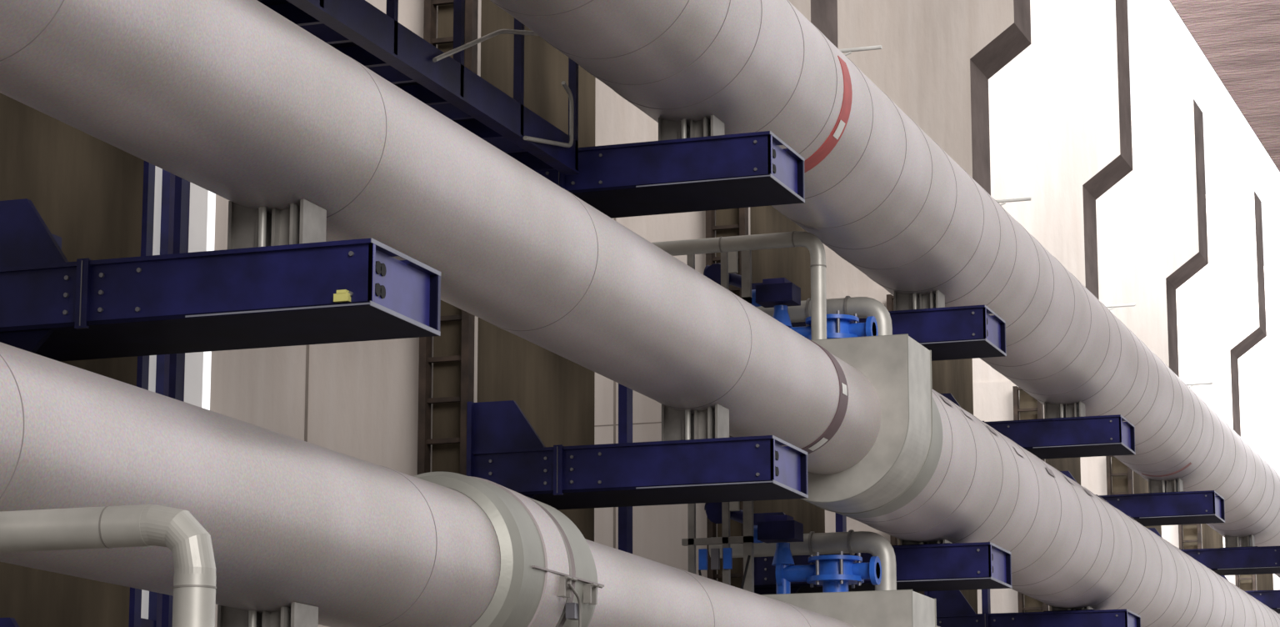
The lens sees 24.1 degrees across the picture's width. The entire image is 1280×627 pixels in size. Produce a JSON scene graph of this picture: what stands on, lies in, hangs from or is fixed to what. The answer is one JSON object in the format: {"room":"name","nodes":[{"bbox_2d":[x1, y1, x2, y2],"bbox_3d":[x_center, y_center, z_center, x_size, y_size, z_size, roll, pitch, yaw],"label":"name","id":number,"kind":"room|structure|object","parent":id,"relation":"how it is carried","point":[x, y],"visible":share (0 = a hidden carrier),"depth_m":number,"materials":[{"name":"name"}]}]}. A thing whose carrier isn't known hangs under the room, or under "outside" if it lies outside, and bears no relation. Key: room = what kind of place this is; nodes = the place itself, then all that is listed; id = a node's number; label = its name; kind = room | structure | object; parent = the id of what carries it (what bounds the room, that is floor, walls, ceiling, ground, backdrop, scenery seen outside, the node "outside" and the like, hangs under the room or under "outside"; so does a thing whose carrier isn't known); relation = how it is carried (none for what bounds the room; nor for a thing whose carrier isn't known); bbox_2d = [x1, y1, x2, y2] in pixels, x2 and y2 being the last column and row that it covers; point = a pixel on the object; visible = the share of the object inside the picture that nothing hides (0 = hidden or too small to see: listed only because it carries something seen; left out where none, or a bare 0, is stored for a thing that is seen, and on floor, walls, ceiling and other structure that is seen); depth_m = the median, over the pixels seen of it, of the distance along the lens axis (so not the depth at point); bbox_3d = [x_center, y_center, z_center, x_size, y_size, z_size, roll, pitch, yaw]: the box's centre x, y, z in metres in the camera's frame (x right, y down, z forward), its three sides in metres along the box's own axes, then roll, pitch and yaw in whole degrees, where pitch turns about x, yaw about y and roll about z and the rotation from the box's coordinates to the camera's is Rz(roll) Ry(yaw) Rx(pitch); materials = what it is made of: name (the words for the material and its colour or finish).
{"room":"industrial pipe corridor","nodes":[
{"label":"industrial pipe corridor","id":0,"kind":"room"},
{"bbox_2d":[651,230,892,437],"bbox_3d":[1.058,0.349,23.398,1.514,1.920,1.582,-4,-12,19],"label":"station","id":1,"kind":"object","parent":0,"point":[779,297],"visible":0.56,"depth_m":23.50,"materials":[{"name":"blue paint"}]},
{"bbox_2d":[1169,0,1279,171],"bbox_3d":[10.786,0.916,37.603,9.850,16.019,1.100,-4,-12,19],"label":"ceiling","id":2,"kind":"structure","parent":0,"point":[1240,39],"depth_m":38.90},
{"bbox_3d":[12.465,7.862,31.256,30.000,0.200,81.000,-4,-12,19],"label":"floor","id":3,"kind":"structure","parent":0,"visible":0},
{"bbox_2d":[0,92,144,626],"bbox_3d":[-3.209,-1.970,15.156,3.070,12.900,1.520,-4,-12,19],"label":"concrete column","id":4,"kind":"structure","parent":3,"relation":"on","point":[87,190],"depth_m":14.73,"materials":[{"name":"concrete"}]},
{"bbox_2d":[0,601,318,626],"bbox_3d":[-2.015,1.763,13.458,2.054,0.899,0.830,-4,-12,19],"label":"support bracket","id":5,"kind":"object","parent":4,"relation":"attached to","point":[299,614],"visible":0.85,"depth_m":13.23,"materials":[{"name":"metal"}]},
{"bbox_2d":[0,198,441,361],"bbox_3d":[-2.015,-0.097,13.823,2.054,0.840,0.830,-4,-12,19],"label":"support bracket","id":6,"kind":"object","parent":4,"relation":"attached to","point":[277,282],"visible":0.98,"depth_m":13.56,"materials":[{"name":"blue metal"}]},
{"bbox_2d":[257,0,579,174],"bbox_3d":[-1.572,-1.868,17.259,0.804,1.136,5.000,-4,-12,19],"label":"walkway","id":7,"kind":"object","parent":4,"relation":"attached to","point":[376,39],"visible":0.65,"depth_m":17.62,"materials":[{"name":"blue paint"}]},
{"bbox_2d":[0,504,216,626],"bbox_3d":[-2.801,2.043,9.368,3.216,2.796,0.132,-4,-12,19],"label":"pipe","id":8,"kind":"object","parent":3,"relation":"on","point":[194,587],"visible":1,"depth_m":9.13,"materials":[{"name":"metal"}]},
{"bbox_2d":[128,160,188,626],"bbox_3d":[-2.491,1.578,15.320,0.040,6.000,0.450,-4,-12,19],"label":"steel column","id":9,"kind":"structure","parent":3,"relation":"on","point":[181,184],"depth_m":15.55,"materials":[{"name":"metal"}]},
{"bbox_2d":[140,165,208,626],"bbox_3d":[-3.697,1.131,17.979,0.100,7.900,4.500,-4,-12,19],"label":"window","id":10,"kind":"structure","parent":3,"relation":"on","point":[164,194],"depth_m":19.89,"materials":[{"name":"white glass"}]},
{"bbox_2d":[210,0,595,626],"bbox_3d":[-1.088,-0.818,21.030,3.070,12.900,2.220,-4,-12,19],"label":"wall","id":11,"kind":"structure","parent":3,"relation":"on","point":[359,399],"depth_m":20.11,"materials":[{"name":"concrete"}]},
{"bbox_2d":[417,0,478,475],"bbox_3d":[-1.254,1.455,19.374,0.350,7.800,0.150,-4,-12,19],"label":"ladder","id":12,"kind":"object","parent":11,"relation":"attached to","point":[452,359],"visible":0.31,"depth_m":19.58,"materials":[{"name":"brown metal"}]},
{"bbox_2d":[466,400,808,509],"bbox_3d":[-0.011,0.992,19.372,2.054,0.840,0.830,-4,-12,19],"label":"support bracket","id":13,"kind":"object","parent":11,"relation":"attached to","point":[696,460],"visible":0.91,"depth_m":19.11,"materials":[{"name":"blue metal"}]},
{"bbox_2d":[535,114,804,218],"bbox_3d":[-0.011,-0.927,19.749,2.054,0.840,0.830,-4,-12,19],"label":"support bracket","id":14,"kind":"object","parent":11,"relation":"attached to","point":[695,167],"visible":0.66,"depth_m":19.40,"materials":[{"name":"blue metal"}]},
{"bbox_2d":[618,383,632,553],"bbox_3d":[-0.269,2.961,21.852,0.070,5.800,1.080,-4,-12,19],"label":"steel frame","id":15,"kind":"object","parent":3,"relation":"on","point":[625,393],"visible":0.02,"depth_m":22.65,"materials":[{"name":"blue paint"}]},
{"bbox_2d":[594,0,882,580],"bbox_3d":[0.916,0.270,26.580,3.070,12.900,2.220,-4,-12,19],"label":"concrete column","id":16,"kind":"structure","parent":3,"relation":"on","point":[658,531],"depth_m":25.80,"materials":[{"name":"concrete"}]},
{"bbox_2d":[705,207,748,588],"bbox_3d":[0.750,2.544,24.923,0.350,7.800,0.150,-4,-12,19],"label":"ladder","id":17,"kind":"object","parent":16,"relation":"attached to","point":[732,222],"visible":0.11,"depth_m":25.45,"materials":[{"name":"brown metal"}]},
{"bbox_2d":[751,282,1006,360],"bbox_3d":[1.993,0.161,25.298,2.054,0.840,0.830,-4,-12,19],"label":"support bracket","id":18,"kind":"object","parent":16,"relation":"attached to","point":[960,332],"visible":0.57,"depth_m":24.83,"materials":[{"name":"blue metal"}]},
{"bbox_2d":[753,511,1012,594],"bbox_3d":[1.993,2.080,24.922,2.054,0.840,0.830,-4,-12,19],"label":"support bracket","id":19,"kind":"object","parent":16,"relation":"attached to","point":[937,566],"visible":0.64,"depth_m":24.48,"materials":[{"name":"blue metal"}]},
{"bbox_2d":[835,512,846,531],"bbox_3d":[1.735,4.049,27.402,0.070,5.800,1.080,-4,-12,19],"label":"steel frame","id":20,"kind":"object","parent":3,"relation":"on","point":[841,520],"visible":0.02,"depth_m":28.21,"materials":[{"name":"blue paint"}]},
{"bbox_2d":[822,0,1031,613],"bbox_3d":[2.920,1.358,32.129,3.070,12.900,2.220,-4,-12,19],"label":"wall panel","id":21,"kind":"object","parent":3,"relation":"on","point":[937,60],"depth_m":31.72,"materials":[{"name":"concrete"}]},
{"bbox_2d":[886,294,924,594],"bbox_3d":[2.753,3.632,30.473,0.350,7.800,0.150,-4,-12,19],"label":"ladder","id":22,"kind":"object","parent":21,"relation":"attached to","point":[893,541],"visible":0.04,"depth_m":31.17,"materials":[{"name":"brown metal"}]},
{"bbox_2d":[924,590,1140,626],"bbox_3d":[3.997,3.168,30.472,2.054,0.840,0.830,-4,-12,19],"label":"support bracket","id":23,"kind":"object","parent":21,"relation":"attached to","point":[953,609],"visible":0.94,"depth_m":30.19,"materials":[{"name":"blue metal"}]},
{"bbox_2d":[940,393,1135,459],"bbox_3d":[3.997,1.250,30.848,2.054,0.840,0.830,-4,-12,19],"label":"support bracket","id":24,"kind":"object","parent":21,"relation":"attached to","point":[1067,432],"visible":0.54,"depth_m":30.45,"materials":[{"name":"blue metal"}]},
{"bbox_2d":[981,589,990,613],"bbox_3d":[3.739,5.137,32.952,0.070,5.800,1.080,-4,-12,19],"label":"steel frame","id":25,"kind":"object","parent":3,"relation":"on","point":[986,599],"visible":0.02,"depth_m":33.73,"materials":[{"name":"blue paint"}]},
{"bbox_2d":[972,0,1135,613],"bbox_3d":[4.923,2.447,37.679,3.070,12.900,2.220,-4,-12,19],"label":"wall panel","id":26,"kind":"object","parent":3,"relation":"on","point":[1060,122],"depth_m":37.37,"materials":[{"name":"concrete"}]},
{"bbox_2d":[1012,385,1048,612],"bbox_3d":[4.757,4.720,36.023,0.350,7.800,0.150,-4,-12,19],"label":"ladder","id":27,"kind":"object","parent":26,"relation":"attached to","point":[1030,407],"visible":0.19,"depth_m":36.69,"materials":[{"name":"brown metal"}]},
{"bbox_2d":[1060,470,1224,525],"bbox_3d":[6.000,2.338,36.398,2.054,0.840,0.830,-4,-12,19],"label":"support bracket","id":28,"kind":"object","parent":26,"relation":"attached to","point":[1170,505],"visible":0.52,"depth_m":35.98,"materials":[{"name":"blue metal"}]},
{"bbox_2d":[1080,98,1212,535],"bbox_3d":[6.927,3.535,43.229,3.070,12.900,2.220,-4,-12,19],"label":"concrete column","id":29,"kind":"structure","parent":3,"relation":"on","point":[1152,229],"depth_m":42.91,"materials":[{"name":"concrete"}]},
{"bbox_2d":[1105,455,1133,494],"bbox_3d":[6.761,5.809,41.573,0.350,7.800,0.150,-4,-12,19],"label":"ladder","id":30,"kind":"object","parent":29,"relation":"attached to","point":[1122,474],"visible":0.17,"depth_m":42.26,"materials":[{"name":"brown metal"}]},
{"bbox_2d":[1147,527,1279,574],"bbox_3d":[8.004,3.426,41.948,2.054,0.840,0.830,-4,-12,19],"label":"support bracket","id":31,"kind":"object","parent":29,"relation":"attached to","point":[1248,558],"visible":0.38,"depth_m":41.52,"materials":[{"name":"blue metal"}]},
{"bbox_3d":[8.004,5.345,41.572,2.054,0.840,0.830,-4,-12,19],"label":"support bracket","id":32,"kind":"object","parent":29,"relation":"attached to","visible":0},
{"bbox_2d":[0,0,1279,626],"bbox_3d":[5.059,2.768,32.254,1.224,1.224,60.050,-4,-12,19],"label":"insulated pipe","id":33,"kind":"object","parent":32,"relation":"on","point":[236,100],"visible":0.78,"depth_m":15.63,"materials":[{"name":"metal"}]},
{"bbox_2d":[800,333,932,513],"bbox_3d":[1.486,0.848,22.354,1.252,1.212,0.712,-4,-12,19],"label":"housing","id":34,"kind":"object","parent":33,"relation":"attached to","point":[897,367],"visible":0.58,"depth_m":21.96,"materials":[{"name":"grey metal"}]},
{"bbox_2d":[1161,190,1271,549],"bbox_3d":[8.931,4.623,48.779,3.070,12.900,2.220,-4,-12,19],"label":"concrete column","id":35,"kind":"structure","parent":3,"relation":"on","point":[1221,309],"depth_m":48.43,"materials":[{"name":"concrete"}]},
{"bbox_2d":[1178,523,1201,549],"bbox_3d":[8.765,6.897,47.123,0.350,7.800,0.150,-4,-12,19],"label":"ladder","id":36,"kind":"object","parent":35,"relation":"attached to","point":[1192,532],"visible":0.17,"depth_m":47.78,"materials":[{"name":"brown metal"}]},
{"bbox_2d":[1220,575,1279,613],"bbox_3d":[10.008,4.515,47.498,2.054,0.840,0.830,-4,-12,19],"label":"support bracket","id":37,"kind":"object","parent":35,"relation":"attached to","point":[1271,598],"visible":0.13,"depth_m":47.16,"materials":[{"name":"blue metal"}]},
{"bbox_2d":[1222,265,1279,589],"bbox_3d":[10.935,5.712,54.328,3.070,12.900,2.220,-4,-12,19],"label":"concrete column","id":38,"kind":"structure","parent":3,"relation":"on","point":[1259,367],"depth_m":53.96,"materials":[{"name":"concrete"}]},
{"bbox_2d":[1235,574,1256,590],"bbox_3d":[10.769,7.985,52.672,0.350,7.800,0.150,-4,-12,19],"label":"ladder","id":39,"kind":"object","parent":38,"relation":"attached to","point":[1247,582],"visible":0.14,"depth_m":53.30,"materials":[{"name":"brown metal"}]},
{"bbox_2d":[1273,573,1279,589],"bbox_3d":[12.939,6.800,59.878,3.070,12.900,2.220,-4,-12,19],"label":"concrete column","id":40,"kind":"structure","parent":3,"relation":"on","point":[1276,578],"depth_m":59.13,"materials":[{"name":"concrete"}]},
{"bbox_3d":[-5.096,-2.995,9.930,3.070,12.900,2.220,-4,-12,19],"label":"concrete column","id":41,"kind":"structure","parent":0,"visible":0},
{"bbox_3d":[-4.019,-3.104,8.649,2.054,0.840,0.830,-4,-12,19],"label":"support bracket","id":42,"kind":"object","parent":41,"relation":"attached to","visible":0},
{"bbox_2d":[490,0,1279,577],"bbox_3d":[5.033,0.726,32.637,1.199,1.199,60.000,-4,-12,19],"label":"insulated pipe","id":43,"kind":"object","parent":42,"relation":"on","point":[882,194],"visible":0.78,"depth_m":22.98,"materials":[{"name":"metal"}]},
{"bbox_3d":[-4.019,0.675,7.908,2.054,0.899,0.830,-4,-12,19],"label":"support bracket","id":44,"kind":"object","parent":41,"relation":"attached to","visible":0},
{"bbox_2d":[0,341,939,626],"bbox_3d":[5.051,4.619,31.867,1.206,1.206,60.000,-4,-12,19],"label":"insulated pipe","id":45,"kind":"object","parent":44,"relation":"on","point":[287,519],"visible":0.82,"depth_m":12.67,"materials":[{"name":"metal"}]},
{"bbox_2d":[413,471,604,626],"bbox_3d":[-0.826,1.367,15.544,1.028,0.990,1.300,-4,-12,19],"label":"pipe collar","id":46,"kind":"object","parent":45,"relation":"attached to","point":[548,576],"visible":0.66,"depth_m":15.12,"materials":[{"name":"metal"}]},
{"bbox_2d":[681,500,896,594],"bbox_3d":[1.173,2.256,23.353,1.514,1.920,0.897,-4,-12,19],"label":"station","id":47,"kind":"object","parent":45,"relation":"attached to","point":[782,537],"visible":0.78,"depth_m":23.26,"materials":[{"name":"blue paint"}]},
{"bbox_2d":[760,589,936,626],"bbox_3d":[1.486,2.668,21.997,1.252,1.182,0.712,-4,-12,19],"label":"housing","id":48,"kind":"object","parent":45,"relation":"attached to","point":[900,607],"visible":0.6,"depth_m":21.69,"materials":[{"name":"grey metal"}]}
]}

